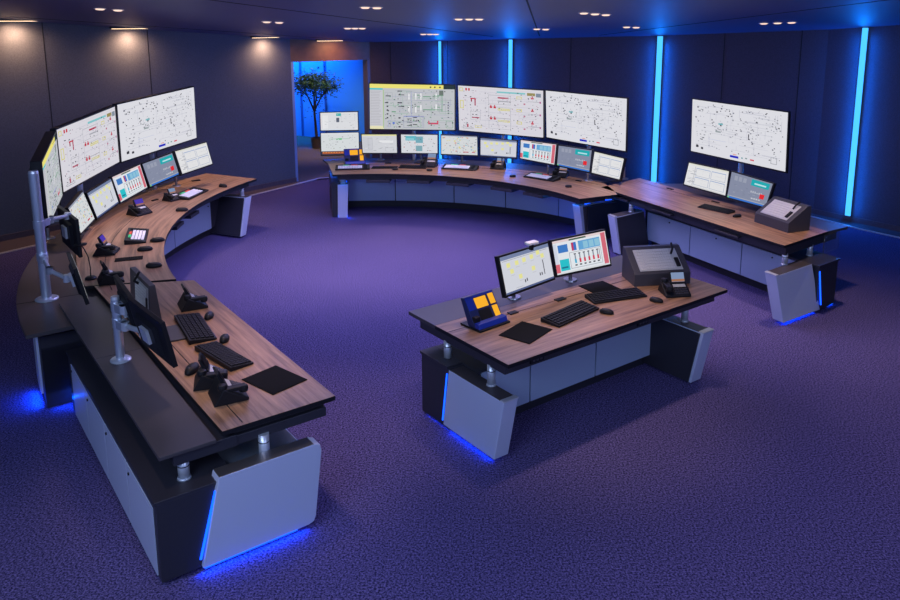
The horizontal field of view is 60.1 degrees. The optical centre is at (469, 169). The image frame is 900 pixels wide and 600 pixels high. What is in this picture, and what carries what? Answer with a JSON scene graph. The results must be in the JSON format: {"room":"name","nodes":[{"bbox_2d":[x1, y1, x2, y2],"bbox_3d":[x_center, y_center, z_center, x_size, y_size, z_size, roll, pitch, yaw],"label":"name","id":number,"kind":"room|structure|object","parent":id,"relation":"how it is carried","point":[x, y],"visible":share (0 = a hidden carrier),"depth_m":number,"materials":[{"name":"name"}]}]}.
{"room":"control room","nodes":[
{"label":"control room","id":0,"kind":"room"},
{"bbox_2d":[0,21,295,235],"bbox_3d":[-8.015,-0.637,8.798,0.120,4.016,14.943,9,14,37],"label":"wall","id":1,"kind":"structure","parent":0,"point":[242,85],"depth_m":12.18,"materials":[{"name":"paint"}]},
{"bbox_2d":[41,22,156,205],"bbox_3d":[-7.929,-0.464,8.840,0.004,3.659,9.244,9,14,37],"label":"trim","id":2,"kind":"structure","parent":1,"relation":"attached to","point":[41,22],"depth_m":11.19,"materials":[{"name":"black metal"}]},
{"bbox_2d":[0,177,296,241],"bbox_3d":[-7.960,1.298,9.128,0.020,0.090,14.943,9,14,37],"label":"baseboard","id":3,"kind":"structure","parent":1,"relation":"attached to","point":[11,236],"depth_m":11.47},
{"bbox_2d":[291,61,297,180],"bbox_3d":[-3.386,-0.921,14.796,0.049,2.300,0.250,-7,13,-33],"label":"door frame","id":4,"kind":"structure","parent":1,"relation":"attached to","point":[292,66],"depth_m":14.68,"materials":[{"name":"blue"}]},
{"bbox_2d":[290,39,369,61],"bbox_3d":[-2.714,-2.443,14.933,1.636,0.675,0.200,-7,13,-33],"label":"wall","id":5,"kind":"structure","parent":1,"relation":"in","point":[301,50],"depth_m":14.84,"materials":[{"name":"grey paint"}]},
{"bbox_2d":[293,60,364,140],"bbox_3d":[-4.000,-2.384,20.261,5.184,3.100,0.282,5,12,26],"label":"wall","id":6,"kind":"structure","parent":0,"point":[351,97],"depth_m":19.96,"materials":[{"name":"blue glass"}]},
{"bbox_2d":[299,61,326,135],"bbox_3d":[-4.111,-2.387,20.279,0.921,3.100,0.081,7,13,31],"label":"trim","id":7,"kind":"structure","parent":6,"relation":"attached to","point":[323,61],"depth_m":20.45,"materials":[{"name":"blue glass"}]},
{"bbox_2d":[0,136,899,599],"bbox_3d":[-0.150,0.817,12.125,24.900,0.100,25.500,0,11,0],"label":"floor","id":8,"kind":"structure","parent":0,"point":[773,473],"depth_m":5.54,"materials":[{"name":"carpet"}]},
{"bbox_2d":[16,173,256,407],"bbox_3d":[-3.748,0.996,8.921,1.783,0.762,6.103,-1,11,-6],"label":"desk","id":9,"kind":"object","parent":8,"relation":"on","point":[216,210],"visible":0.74,"depth_m":7.96,"materials":[{"name":"brown wood"}]},
{"bbox_2d":[28,170,70,302],"bbox_3d":[-3.577,0.549,6.599,0.312,1.120,1.002,-5,12,-24],"label":"pole","id":10,"kind":"object","parent":9,"relation":"on","point":[45,270],"visible":1,"depth_m":6.52,"materials":[{"name":"silver metal"}]},
{"bbox_2d":[28,131,62,227],"bbox_3d":[-3.927,0.061,7.136,0.179,0.673,1.298,-4,12,-22],"label":"screen","id":11,"kind":"object","parent":10,"relation":"attached to","point":[45,159],"visible":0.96,"depth_m":6.98,"materials":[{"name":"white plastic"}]},
{"bbox_2d":[57,205,82,257],"bbox_3d":[-3.697,0.562,7.141,0.078,0.390,0.537,-10,15,-41],"label":"computer monitor","id":12,"kind":"object","parent":10,"relation":"attached to","point":[70,229],"visible":0.96,"depth_m":7.04,"materials":[{"name":"black plastic"}]},
{"bbox_2d":[66,252,89,304],"bbox_3d":[-3.183,0.872,6.288,0.112,0.315,0.514,-7,13,-31],"label":"computer monitor","id":13,"kind":"object","parent":10,"relation":"attached to","point":[74,275],"visible":1,"depth_m":6.15,"materials":[{"name":"black plastic"}]},
{"bbox_2d":[46,190,94,239],"bbox_3d":[-4.204,0.500,8.309,0.544,0.448,0.577,8,14,37],"label":"computer monitor","id":14,"kind":"object","parent":9,"relation":"on","point":[78,205],"visible":0.87,"depth_m":8.30,"materials":[{"name":"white plastic"}]},
{"bbox_2d":[50,105,118,229],"bbox_3d":[-4.385,0.023,8.790,0.261,1.323,1.820,-1,11,-6],"label":"screen","id":15,"kind":"object","parent":9,"relation":"on","point":[87,145],"visible":0.91,"depth_m":8.61,"materials":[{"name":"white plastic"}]},
{"bbox_2d":[74,242,96,280],"bbox_3d":[-3.466,0.821,7.003,0.227,0.312,0.108,8,14,37],"label":"desk microphone","id":16,"kind":"object","parent":9,"relation":"on","point":[90,277],"visible":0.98,"depth_m":6.97,"materials":[{"name":"black plastic"}]},
{"bbox_2d":[84,178,118,219],"bbox_3d":[-4.441,0.367,9.021,0.470,0.439,0.656,0,11,0],"label":"computer monitor","id":17,"kind":"object","parent":9,"relation":"on","point":[101,198],"visible":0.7,"depth_m":8.98,"materials":[{"name":"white plastic"}]},
{"bbox_2d":[16,178,186,338],"bbox_3d":[-3.931,0.704,8.829,1.397,0.030,6.091,-2,11,-9],"label":"shelf","id":18,"kind":"object","parent":9,"relation":"attached to","point":[35,319],"depth_m":6.78,"materials":[{"name":"grey laminate"}]},
{"bbox_2d":[93,234,119,255],"bbox_3d":[-3.636,0.745,7.762,0.212,0.174,0.220,-2,11,-10],"label":"desk phone","id":19,"kind":"object","parent":9,"relation":"on","point":[104,248],"visible":1,"depth_m":7.68,"materials":[{"name":"black plastic"}]},
{"bbox_2d":[97,260,124,285],"bbox_3d":[-3.210,0.905,6.930,0.212,0.174,0.220,-6,13,-29],"label":"desk phone","id":20,"kind":"object","parent":9,"relation":"on","point":[105,277],"visible":0.91,"depth_m":6.85,"materials":[{"name":"black plastic"}]},
{"bbox_2d":[108,164,147,203],"bbox_3d":[-4.387,0.218,9.657,0.496,0.491,0.661,0,11,0],"label":"computer monitor","id":21,"kind":"object","parent":9,"relation":"on","point":[129,182],"visible":0.74,"depth_m":9.61,"materials":[{"name":"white plastic"}]},
{"bbox_2d":[114,256,142,261],"bbox_3d":[-3.328,0.866,7.582,0.252,0.004,0.120,-4,12,-20],"label":"pad","id":22,"kind":"object","parent":9,"relation":"on","point":[133,257],"visible":1,"depth_m":7.58,"materials":[{"name":"black plastic"}]},
{"bbox_2d":[124,228,148,244],"bbox_3d":[-3.570,0.697,8.327,0.209,0.053,0.532,-4,12,-19],"label":"keyboard","id":23,"kind":"object","parent":9,"relation":"on","point":[133,235],"visible":1,"depth_m":8.23,"materials":[{"name":"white plastic"}]},
{"bbox_2d":[126,198,152,216],"bbox_3d":[-3.972,0.444,9.321,0.212,0.174,0.220,6,12,27],"label":"desk phone","id":24,"kind":"object","parent":9,"relation":"on","point":[139,208],"visible":1,"depth_m":9.30,"materials":[{"name":"black plastic"}]},
{"bbox_2d":[112,86,196,191],"bbox_3d":[-4.335,-0.371,10.652,0.261,1.390,2.050,1,11,7],"label":"screen","id":25,"kind":"object","parent":9,"relation":"on","point":[150,124],"visible":0.94,"depth_m":10.43,"materials":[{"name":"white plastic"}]},
{"bbox_2d":[140,152,178,191],"bbox_3d":[-4.329,0.049,10.482,0.460,0.510,0.668,3,11,15],"label":"computer monitor","id":26,"kind":"object","parent":9,"relation":"on","point":[158,170],"visible":0.82,"depth_m":10.39,"materials":[{"name":"black plastic"}]},
{"bbox_2d":[76,173,256,288],"bbox_3d":[-3.646,0.547,9.329,1.475,0.030,5.159,-1,11,-6],"label":"countertop","id":27,"kind":"structure","parent":9,"relation":"on","point":[164,217],"depth_m":8.73,"materials":[{"name":"brown wood"}]},
{"bbox_2d":[162,187,179,201],"bbox_3d":[-3.855,0.316,10.050,0.180,0.148,0.187,6,12,27],"label":"desk phone","id":28,"kind":"object","parent":9,"relation":"on","point":[171,196],"visible":1,"depth_m":10.02,"materials":[{"name":"black plastic"}]},
{"bbox_2d":[172,221,183,229],"bbox_3d":[-3.641,0.660,9.348,0.312,0.060,0.302,-1,11,-4],"label":"cable tray","id":29,"kind":"object","parent":9,"relation":"on","point":[180,223],"depth_m":9.32,"materials":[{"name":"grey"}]},
{"bbox_2d":[183,210,198,218],"bbox_3d":[-3.650,0.555,9.892,0.320,0.060,0.304,0,11,0],"label":"cable tray","id":30,"kind":"object","parent":9,"relation":"on","point":[191,214],"depth_m":9.82,"materials":[{"name":"grey"}]},
{"bbox_2d":[172,141,212,186],"bbox_3d":[-3.978,-0.062,10.796,0.461,0.608,0.666,4,12,21],"label":"computer monitor","id":31,"kind":"object","parent":9,"relation":"on","point":[192,158],"visible":0.98,"depth_m":10.68,"materials":[{"name":"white plastic"}]},
{"bbox_2d":[177,187,208,199],"bbox_3d":[-3.708,0.308,10.336,0.220,0.056,0.560,1,11,7],"label":"keyboard","id":32,"kind":"object","parent":9,"relation":"on","point":[192,192],"visible":0.99,"depth_m":10.29,"materials":[{"name":"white plastic"}]},
{"bbox_2d":[59,280,334,582],"bbox_3d":[-2.184,1.612,5.734,1.130,0.762,3.208,-8,14,-36],"label":"desk","id":33,"kind":"object","parent":8,"relation":"on","point":[198,483],"visible":0.91,"depth_m":4.65,"materials":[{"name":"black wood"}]},
{"bbox_2d":[110,295,140,363],"bbox_3d":[-2.255,1.125,5.221,0.612,0.468,0.138,9,14,40],"label":"pole","id":34,"kind":"object","parent":33,"relation":"on","point":[120,325],"visible":0.87,"depth_m":5.33,"materials":[{"name":"silver metal"}]},
{"bbox_2d":[113,274,140,337],"bbox_3d":[-2.367,0.946,5.377,0.108,0.315,0.580,-7,13,-33],"label":"computer monitor","id":35,"kind":"object","parent":34,"relation":"attached to","point":[123,292],"visible":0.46,"depth_m":5.29,"materials":[{"name":"black plastic"}]},
{"bbox_2d":[127,296,177,367],"bbox_3d":[-2.029,1.025,4.934,0.111,0.327,0.560,-10,15,-42],"label":"computer monitor","id":36,"kind":"object","parent":34,"relation":"attached to","point":[152,329],"visible":1,"depth_m":4.84,"materials":[{"name":"black plastic"}]},
{"bbox_2d":[59,296,216,460],"bbox_3d":[-2.437,1.330,5.449,0.315,0.021,2.930,-8,14,-36],"label":"shelf","id":37,"kind":"object","parent":33,"relation":"attached to","point":[169,420],"depth_m":4.99,"materials":[{"name":"grey laminate"}]},
{"bbox_2d":[130,267,161,318],"bbox_3d":[-2.621,0.948,6.197,0.129,0.367,0.580,-8,14,-36],"label":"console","id":38,"kind":"object","parent":33,"relation":"on","point":[142,289],"visible":0.9,"depth_m":6.06,"materials":[{"name":"grey plastic"}]},
{"bbox_2d":[166,324,185,341],"bbox_3d":[-2.191,1.211,5.774,0.220,0.012,0.300,-6,12,-28],"label":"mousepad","id":39,"kind":"object","parent":33,"relation":"on","point":[175,333],"visible":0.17,"depth_m":5.75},
{"bbox_2d":[184,362,199,375],"bbox_3d":[-1.844,1.312,5.155,0.081,0.048,0.153,1,11,3],"label":"computer mouse","id":40,"kind":"object","parent":33,"relation":"on","point":[192,368],"visible":0.98,"depth_m":5.12,"materials":[{"name":"black plastic"}]},
{"bbox_2d":[177,283,207,311],"bbox_3d":[-2.260,1.023,6.321,0.212,0.174,0.220,-6,12,-28],"label":"desk phone","id":41,"kind":"object","parent":33,"relation":"on","point":[188,301],"visible":1,"depth_m":6.25,"materials":[{"name":"black plastic"}]},
{"bbox_2d":[174,313,216,344],"bbox_3d":[-2.075,1.179,5.857,0.195,0.042,0.572,-6,13,-30],"label":"keyboard","id":42,"kind":"object","parent":33,"relation":"on","point":[193,326],"visible":1,"depth_m":5.79,"materials":[{"name":"black plastic"}]},
{"bbox_2d":[193,352,227,390],"bbox_3d":[-1.666,1.280,4.988,0.212,0.174,0.220,-3,11,-17],"label":"desk phone","id":43,"kind":"object","parent":33,"relation":"on","point":[205,376],"visible":0.78,"depth_m":4.91,"materials":[{"name":"black plastic"}]},
{"bbox_2d":[94,280,334,435],"bbox_3d":[-2.052,1.222,5.831,0.747,0.030,3.107,-8,14,-37],"label":"countertop","id":44,"kind":"structure","parent":33,"relation":"on","point":[261,407],"depth_m":5.23,"materials":[{"name":"brown wood"}]},
{"bbox_2d":[194,341,253,371],"bbox_3d":[-1.705,1.275,5.375,0.506,0.037,0.172,10,15,43],"label":"keyboard","id":45,"kind":"object","parent":33,"relation":"on","point":[217,352],"visible":1,"depth_m":5.33,"materials":[{"name":"black plastic"}]},
{"bbox_2d":[208,366,248,406],"bbox_3d":[-1.495,1.317,4.797,0.212,0.174,0.220,-6,12,-28],"label":"desk phone","id":46,"kind":"object","parent":33,"relation":"on","point":[222,392],"visible":1,"depth_m":4.74,"materials":[{"name":"black plastic"}]},
{"bbox_2d":[242,365,306,394],"bbox_3d":[-1.266,1.357,5.032,0.330,0.006,0.270,9,14,38],"label":"pad","id":47,"kind":"object","parent":33,"relation":"on","point":[273,380],"visible":1,"depth_m":5.03,"materials":[{"name":"black rubber"}]},
{"bbox_2d":[294,66,343,148],"bbox_3d":[-3.738,-1.488,18.591,1.480,1.975,1.295,0,11,0],"label":"potted tree","id":48,"kind":"object","parent":8,"relation":"on","point":[315,82],"visible":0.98,"depth_m":18.55,"materials":[{"name":"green plant"}]},
{"bbox_2d":[323,158,628,238],"bbox_3d":[-0.135,0.399,12.016,5.150,0.762,2.038,5,12,24],"label":"desk","id":49,"kind":"object","parent":8,"relation":"on","point":[585,205],"visible":0.84,"depth_m":12.04,"materials":[{"name":"brown wood"}]},
{"bbox_2d":[320,132,359,155],"bbox_3d":[-2.213,-0.453,13.265,0.655,0.441,0.432,-1,11,-8],"label":"computer monitor","id":50,"kind":"object","parent":49,"relation":"on","point":[331,143],"visible":0.93,"depth_m":13.07,"materials":[{"name":"black plastic"}]},
{"bbox_2d":[319,111,358,131],"bbox_3d":[-2.230,-0.830,13.252,0.656,0.341,0.103,-2,11,-9],"label":"computer monitor","id":51,"kind":"object","parent":50,"relation":"attached to","point":[341,120],"visible":1,"depth_m":13.23,"materials":[{"name":"black plastic"}]},
{"bbox_2d":[335,164,369,169],"bbox_3d":[-1.837,-0.044,12.166,0.532,0.053,0.209,-1,11,-7],"label":"keyboard","id":52,"kind":"object","parent":49,"relation":"on","point":[353,166],"visible":1,"depth_m":12.11,"materials":[{"name":"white plastic"}]},
{"bbox_2d":[343,148,365,164],"bbox_3d":[-1.870,-0.216,12.579,0.340,0.235,0.258,-3,11,-14],"label":"terminal","id":53,"kind":"object","parent":49,"relation":"on","point":[351,156],"visible":0.91,"depth_m":12.58,"materials":[{"name":"blue plastic"}]},
{"bbox_2d":[366,179,391,182],"bbox_3d":[-1.400,0.147,11.952,0.392,0.040,0.304,0,11,0],"label":"cable tray","id":54,"kind":"object","parent":49,"relation":"on","point":[367,180],"depth_m":11.81,"materials":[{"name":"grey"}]},
{"bbox_2d":[361,134,397,159],"bbox_3d":[-1.469,-0.383,12.773,0.601,0.490,0.473,0,11,0],"label":"computer monitor","id":55,"kind":"object","parent":49,"relation":"on","point":[380,144],"visible":1,"depth_m":12.57,"materials":[{"name":"black plastic"}]},
{"bbox_2d":[369,83,455,159],"bbox_3d":[-0.937,-0.772,12.844,1.435,1.346,0.262,1,11,5],"label":"screen","id":56,"kind":"object","parent":49,"relation":"on","point":[414,107],"visible":0.94,"depth_m":12.67,"materials":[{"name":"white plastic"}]},
{"bbox_2d":[400,134,438,160],"bbox_3d":[-0.818,-0.376,12.725,0.617,0.494,0.454,0,11,0],"label":"computer monitor","id":57,"kind":"object","parent":49,"relation":"on","point":[420,144],"visible":0.95,"depth_m":12.51,"materials":[{"name":"black plastic"}]},
{"bbox_2d":[407,180,432,183],"bbox_3d":[-0.757,0.159,11.891,0.393,0.040,0.304,2,11,11],"label":"cable tray","id":58,"kind":"object","parent":49,"relation":"on","point":[408,181],"depth_m":11.76,"materials":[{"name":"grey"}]},
{"bbox_2d":[420,153,437,167],"bbox_3d":[-0.654,-0.159,12.373,0.253,0.200,0.244,2,11,11],"label":"desk phone","id":59,"kind":"object","parent":49,"relation":"on","point":[431,161],"visible":1,"depth_m":12.37,"materials":[{"name":"black plastic"}]},
{"bbox_2d":[440,134,478,161],"bbox_3d":[-0.168,-0.357,12.624,0.613,0.494,0.487,0,11,0],"label":"computer monitor","id":60,"kind":"object","parent":49,"relation":"on","point":[456,145],"visible":1,"depth_m":12.43,"materials":[{"name":"black plastic"}]},
{"bbox_2d":[441,164,478,170],"bbox_3d":[-0.156,-0.045,12.164,0.560,0.056,0.220,3,11,15],"label":"keyboard","id":61,"kind":"object","parent":49,"relation":"on","point":[445,166],"visible":1,"depth_m":12.12,"materials":[{"name":"black plastic"}]},
{"bbox_2d":[446,182,473,186],"bbox_3d":[-0.139,0.194,11.711,0.393,0.040,0.304,4,12,22],"label":"drawer","id":62,"kind":"object","parent":49,"relation":"on","point":[465,184],"depth_m":11.58,"materials":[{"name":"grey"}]},
{"bbox_2d":[328,163,616,200],"bbox_3d":[-0.085,0.093,11.681,4.833,0.030,1.587,5,12,24],"label":"countertop","id":63,"kind":"structure","parent":49,"relation":"on","point":[580,191],"depth_m":11.53,"materials":[{"name":"brown wood"}]},
{"bbox_2d":[490,158,505,169],"bbox_3d":[0.440,-0.111,12.195,0.220,0.174,0.212,3,11,16],"label":"desk phone","id":64,"kind":"object","parent":49,"relation":"on","point":[497,165],"visible":0.98,"depth_m":12.16,"materials":[{"name":"black plastic"}]},
{"bbox_2d":[480,137,517,169],"bbox_3d":[0.470,-0.256,11.972,0.585,0.544,0.451,2,11,12],"label":"computer monitor","id":65,"kind":"object","parent":49,"relation":"on","point":[489,147],"visible":0.94,"depth_m":11.75,"materials":[{"name":"black plastic"}]},
{"bbox_2d":[457,84,544,138],"bbox_3d":[0.530,-0.715,12.677,1.627,1.299,0.214,7,13,32],"label":"screen","id":66,"kind":"object","parent":49,"relation":"on","point":[502,111],"visible":0.94,"depth_m":12.52,"materials":[{"name":"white plastic"}]},
{"bbox_2d":[490,186,517,192],"bbox_3d":[0.531,0.263,11.354,0.393,0.040,0.304,8,13,34],"label":"drawer","id":67,"kind":"object","parent":49,"relation":"on","point":[510,189],"depth_m":11.23,"materials":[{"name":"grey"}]},
{"bbox_2d":[523,191,550,198],"bbox_3d":[0.981,0.334,10.983,0.393,0.040,0.304,11,15,44],"label":"drawer","id":68,"kind":"object","parent":49,"relation":"on","point":[539,194],"depth_m":10.85,"materials":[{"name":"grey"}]},
{"bbox_2d":[519,139,557,173],"bbox_3d":[1.080,-0.165,11.389,0.597,0.586,0.451,7,13,31],"label":"computer monitor","id":69,"kind":"object","parent":49,"relation":"on","point":[541,152],"visible":0.84,"depth_m":11.18,"materials":[{"name":"black plastic"}]},
{"bbox_2d":[523,172,560,181],"bbox_3d":[1.058,0.099,11.424,0.532,0.053,0.209,9,14,40],"label":"keyboard","id":70,"kind":"object","parent":49,"relation":"on","point":[546,177],"visible":1,"depth_m":11.38,"materials":[{"name":"black plastic"}]},
{"bbox_2d":[552,167,568,177],"bbox_3d":[1.347,0.014,11.545,0.220,0.174,0.212,4,12,22],"label":"desk phone","id":71,"kind":"object","parent":49,"relation":"on","point":[563,172],"visible":0.88,"depth_m":11.52,"materials":[{"name":"black plastic"}]},
{"bbox_2d":[556,145,593,180],"bbox_3d":[1.601,-0.089,11.126,0.589,0.538,0.452,10,15,41],"label":"computer monitor","id":72,"kind":"object","parent":49,"relation":"on","point":[580,159],"visible":1,"depth_m":10.94,"materials":[{"name":"black plastic"}]},
{"bbox_2d":[545,90,628,174],"bbox_3d":[1.767,-0.510,11.639,0.213,1.290,1.724,-8,13,-36],"label":"screen","id":73,"kind":"object","parent":49,"relation":"on","point":[600,121],"visible":0.96,"depth_m":11.45,"materials":[{"name":"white plastic"}]},
{"bbox_2d":[592,151,627,180],"bbox_3d":[2.048,-0.035,11.175,0.554,0.413,0.535,0,11,0],"label":"computer monitor","id":74,"kind":"object","parent":49,"relation":"on","point":[606,165],"visible":0.98,"depth_m":11.13,"materials":[{"name":"black plastic"}]},
{"bbox_2d":[409,255,727,459],"bbox_3d":[0.889,1.461,6.497,2.551,0.768,1.344,-8,14,-37],"label":"desk","id":75,"kind":"object","parent":8,"relation":"on","point":[475,384],"visible":0.93,"depth_m":6.10,"materials":[{"name":"brown wood"}]},
{"bbox_2d":[460,290,509,332],"bbox_3d":[0.116,1.073,5.951,0.313,0.216,0.238,-9,14,-40],"label":"terminal","id":76,"kind":"object","parent":75,"relation":"on","point":[482,311],"visible":1,"depth_m":5.93,"materials":[{"name":"blue plastic"}]},
{"bbox_2d":[409,255,621,328],"bbox_3d":[0.614,1.030,6.824,2.500,0.030,0.370,-8,14,-37],"label":"shelf","id":77,"kind":"object","parent":75,"relation":"attached to","point":[537,302],"depth_m":6.35,"materials":[{"name":"grey laminate"}]},
{"bbox_2d":[494,241,554,299],"bbox_3d":[0.409,0.856,6.436,0.615,0.458,0.261,-10,15,-42],"label":"computer monitor","id":78,"kind":"object","parent":75,"relation":"on","point":[523,269],"visible":1,"depth_m":6.33,"materials":[{"name":"black plastic"}]},
{"bbox_2d":[499,321,552,343],"bbox_3d":[0.416,1.210,5.796,0.270,0.006,0.330,8,13,35],"label":"pad","id":79,"kind":"object","parent":75,"relation":"on","point":[525,332],"visible":1,"depth_m":5.78,"materials":[{"name":"black rubber"}]},
{"bbox_2d":[540,300,599,327],"bbox_3d":[0.794,1.128,6.131,0.183,0.040,0.537,10,15,43],"label":"keyboard","id":80,"kind":"object","parent":75,"relation":"on","point":[559,318],"visible":1,"depth_m":6.09,"materials":[{"name":"black plastic"}]},
{"bbox_2d":[547,229,611,281],"bbox_3d":[0.928,0.771,6.867,0.623,0.463,0.261,-6,13,-29],"label":"computer monitor","id":81,"kind":"object","parent":75,"relation":"on","point":[587,251],"visible":0.99,"depth_m":6.77,"materials":[{"name":"black plastic"}]},
{"bbox_2d":[435,272,727,368],"bbox_3d":[0.990,1.124,6.339,2.500,0.030,0.870,-8,14,-37],"label":"countertop","id":82,"kind":"structure","parent":75,"relation":"on","point":[509,353],"depth_m":6.03,"materials":[{"name":"brown wood"}]},
{"bbox_2d":[579,281,619,292],"bbox_3d":[1.148,1.029,6.732,0.270,0.006,0.330,-6,12,-29],"label":"pad","id":83,"kind":"object","parent":75,"relation":"on","point":[600,286],"visible":0.58,"depth_m":6.76,"materials":[{"name":"black rubber"}]},
{"bbox_2d":[585,287,646,303],"bbox_3d":[1.227,1.052,6.529,0.506,0.037,0.173,-4,12,-20],"label":"keyboard","id":84,"kind":"object","parent":75,"relation":"on","point":[628,293],"visible":1,"depth_m":6.50,"materials":[{"name":"black plastic"}]},
{"bbox_2d":[622,242,690,286],"bbox_3d":[1.665,0.828,6.950,0.520,0.318,0.310,-2,11,-10],"label":"console","id":85,"kind":"object","parent":75,"relation":"on","point":[642,265],"visible":1,"depth_m":6.89,"materials":[{"name":"grey plastic"}]},
{"bbox_2d":[658,271,690,297],"bbox_3d":[1.742,0.967,6.608,0.220,0.174,0.212,-1,11,-7],"label":"desk phone","id":86,"kind":"object","parent":75,"relation":"on","point":[677,286],"visible":1,"depth_m":6.60,"materials":[{"name":"black plastic"}]},
{"bbox_2d":[601,178,847,322],"bbox_3d":[2.948,0.836,9.731,1.547,0.769,3.693,-5,12,-26],"label":"desk","id":87,"kind":"object","parent":8,"relation":"on","point":[799,280],"visible":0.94,"depth_m":9.10,"materials":[{"name":"brown wood"}]},
{"bbox_2d":[613,196,629,201],"bbox_3d":[2.126,0.371,10.556,0.308,0.020,0.422,-5,12,-26],"label":"cable tray","id":88,"kind":"object","parent":87,"relation":"on","point":[621,198],"depth_m":10.44,"materials":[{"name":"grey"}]},
{"bbox_2d":[651,208,673,215],"bbox_3d":[2.507,0.515,9.809,0.308,0.020,0.422,-5,12,-26],"label":"drawer","id":89,"kind":"object","parent":87,"relation":"on","point":[661,211],"depth_m":9.73,"materials":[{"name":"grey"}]},
{"bbox_2d":[683,162,730,196],"bbox_3d":[3.135,0.150,10.142,0.575,0.441,0.567,0,11,0],"label":"computer monitor","id":90,"kind":"object","parent":87,"relation":"on","point":[710,179],"visible":0.95,"depth_m":10.10,"materials":[{"name":"black plastic"}]},
{"bbox_2d":[601,178,827,247],"bbox_3d":[2.869,0.465,9.750,0.899,0.030,3.471,-5,12,-26],"label":"countertop","id":91,"kind":"structure","parent":87,"relation":"on","point":[685,205],"depth_m":9.47,"materials":[{"name":"brown wood"}]},
{"bbox_2d":[698,204,734,213],"bbox_3d":[3.020,0.474,9.535,0.150,0.032,0.440,-8,14,-37],"label":"keyboard","id":92,"kind":"object","parent":87,"relation":"on","point":[704,206],"visible":1,"depth_m":9.50,"materials":[{"name":"black plastic"}]},
{"bbox_2d":[714,228,740,238],"bbox_3d":[2.999,0.701,8.844,0.308,0.020,0.422,-5,12,-26],"label":"drawer","id":93,"kind":"object","parent":87,"relation":"on","point":[722,231],"depth_m":8.76,"materials":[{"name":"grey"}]},
{"bbox_2d":[690,98,790,172],"bbox_3d":[3.467,-0.197,9.961,0.213,1.310,1.705,-5,12,-24],"label":"screen","id":94,"kind":"object","parent":87,"relation":"on","point":[755,136],"visible":0.96,"depth_m":9.77,"materials":[{"name":"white plastic"}]},
{"bbox_2d":[726,170,776,206],"bbox_3d":[3.541,0.266,9.493,0.458,0.458,0.645,-6,13,-30],"label":"computer monitor","id":95,"kind":"object","parent":87,"relation":"on","point":[743,188],"visible":0.85,"depth_m":9.38,"materials":[{"name":"black plastic"}]},
{"bbox_2d":[663,184,847,233],"bbox_3d":[3.485,0.435,9.909,0.362,0.030,2.840,-5,12,-26],"label":"shelf","id":96,"kind":"object","parent":87,"relation":"attached to","point":[689,198],"depth_m":9.32,"materials":[{"name":"grey laminate"}]},
{"bbox_2d":[754,196,810,232],"bbox_3d":[3.522,0.478,8.761,0.310,0.318,0.520,-4,12,-22],"label":"console","id":97,"kind":"object","parent":87,"relation":"on","point":[779,213],"visible":1,"depth_m":8.64,"materials":[{"name":"grey"}]},
{"bbox_2d":[0,0,899,41],"bbox_3d":[-0.200,-1.761,7.248,25.600,1.706,16.900,0,11,0],"label":"ceiling","id":98,"kind":"structure","parent":0,"point":[503,19],"depth_m":9.87,"materials":[{"name":"blue paint"}]},
{"bbox_2d":[369,25,899,225],"bbox_3d":[5.927,-0.874,10.211,18.973,3.946,2.492,9,14,40],"label":"wall","id":99,"kind":"structure","parent":0,"point":[761,69],"depth_m":12.83,"materials":[{"name":"paint"}]},
{"bbox_2d":[363,60,371,157],"bbox_3d":[-2.060,-1.085,15.645,0.057,2.300,0.200,-7,13,-33],"label":"door frame","id":100,"kind":"structure","parent":99,"relation":"attached to","point":[366,63],"depth_m":15.54,"materials":[{"name":"grey metal"}]},
{"bbox_2d":[438,41,441,158],"bbox_3d":[-0.571,-1.189,15.017,0.041,2.562,0.063,4,12,19],"label":"wall light","id":101,"kind":"object","parent":99,"relation":"attached to","point":[439,42],"visible":0.36,"depth_m":14.85,"materials":[{"name":"blue"}]},
{"bbox_2d":[5,0,885,39],"bbox_3d":[-1.499,-1.903,9.258,15.017,0.988,10.911,0,11,0],"label":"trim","id":102,"kind":"structure","parent":99,"relation":"attached to","point":[211,0],"depth_m":10.41,"materials":[{"name":"black"}]},
{"bbox_2d":[0,177,899,253],"bbox_3d":[-0.200,1.275,9.463,24.800,0.008,12.900,0,11,0],"label":"trim","id":103,"kind":"structure","parent":99,"relation":"attached to","point":[21,242],"depth_m":11.38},
{"bbox_2d":[508,40,512,162],"bbox_3d":[0.748,-1.107,14.473,0.061,2.608,0.063,5,12,22],"label":"wall light","id":104,"kind":"object","parent":99,"relation":"attached to","point":[510,41],"visible":0.36,"depth_m":14.30,"materials":[{"name":"blue plastic"}]},
{"bbox_2d":[390,30,802,197],"bbox_3d":[4.359,-0.943,11.876,13.662,3.448,1.691,8,14,37],"label":"trim","id":105,"kind":"structure","parent":99,"relation":"attached to","point":[802,30],"depth_m":12.75,"materials":[{"name":"black metal"}]},
{"bbox_2d":[651,36,662,181],"bbox_3d":[3.248,-0.963,13.513,0.088,2.688,0.063,4,12,21],"label":"wall light","id":106,"kind":"object","parent":99,"relation":"attached to","point":[659,38],"visible":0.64,"depth_m":13.46,"materials":[{"name":"blue plastic"}]},
{"bbox_2d":[811,208,899,231],"bbox_3d":[5.889,1.030,10.519,18.903,0.090,2.393,9,14,40],"label":"baseboard","id":107,"kind":"structure","parent":99,"relation":"attached to","point":[813,211],"depth_m":11.86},
{"bbox_2d":[845,28,867,215],"bbox_3d":[5.815,-0.690,11.682,0.063,2.847,0.071,-8,14,-36],"label":"wall light","id":108,"kind":"object","parent":99,"relation":"attached to","point":[863,48],"visible":1,"depth_m":11.65,"materials":[{"name":"blue plastic"}]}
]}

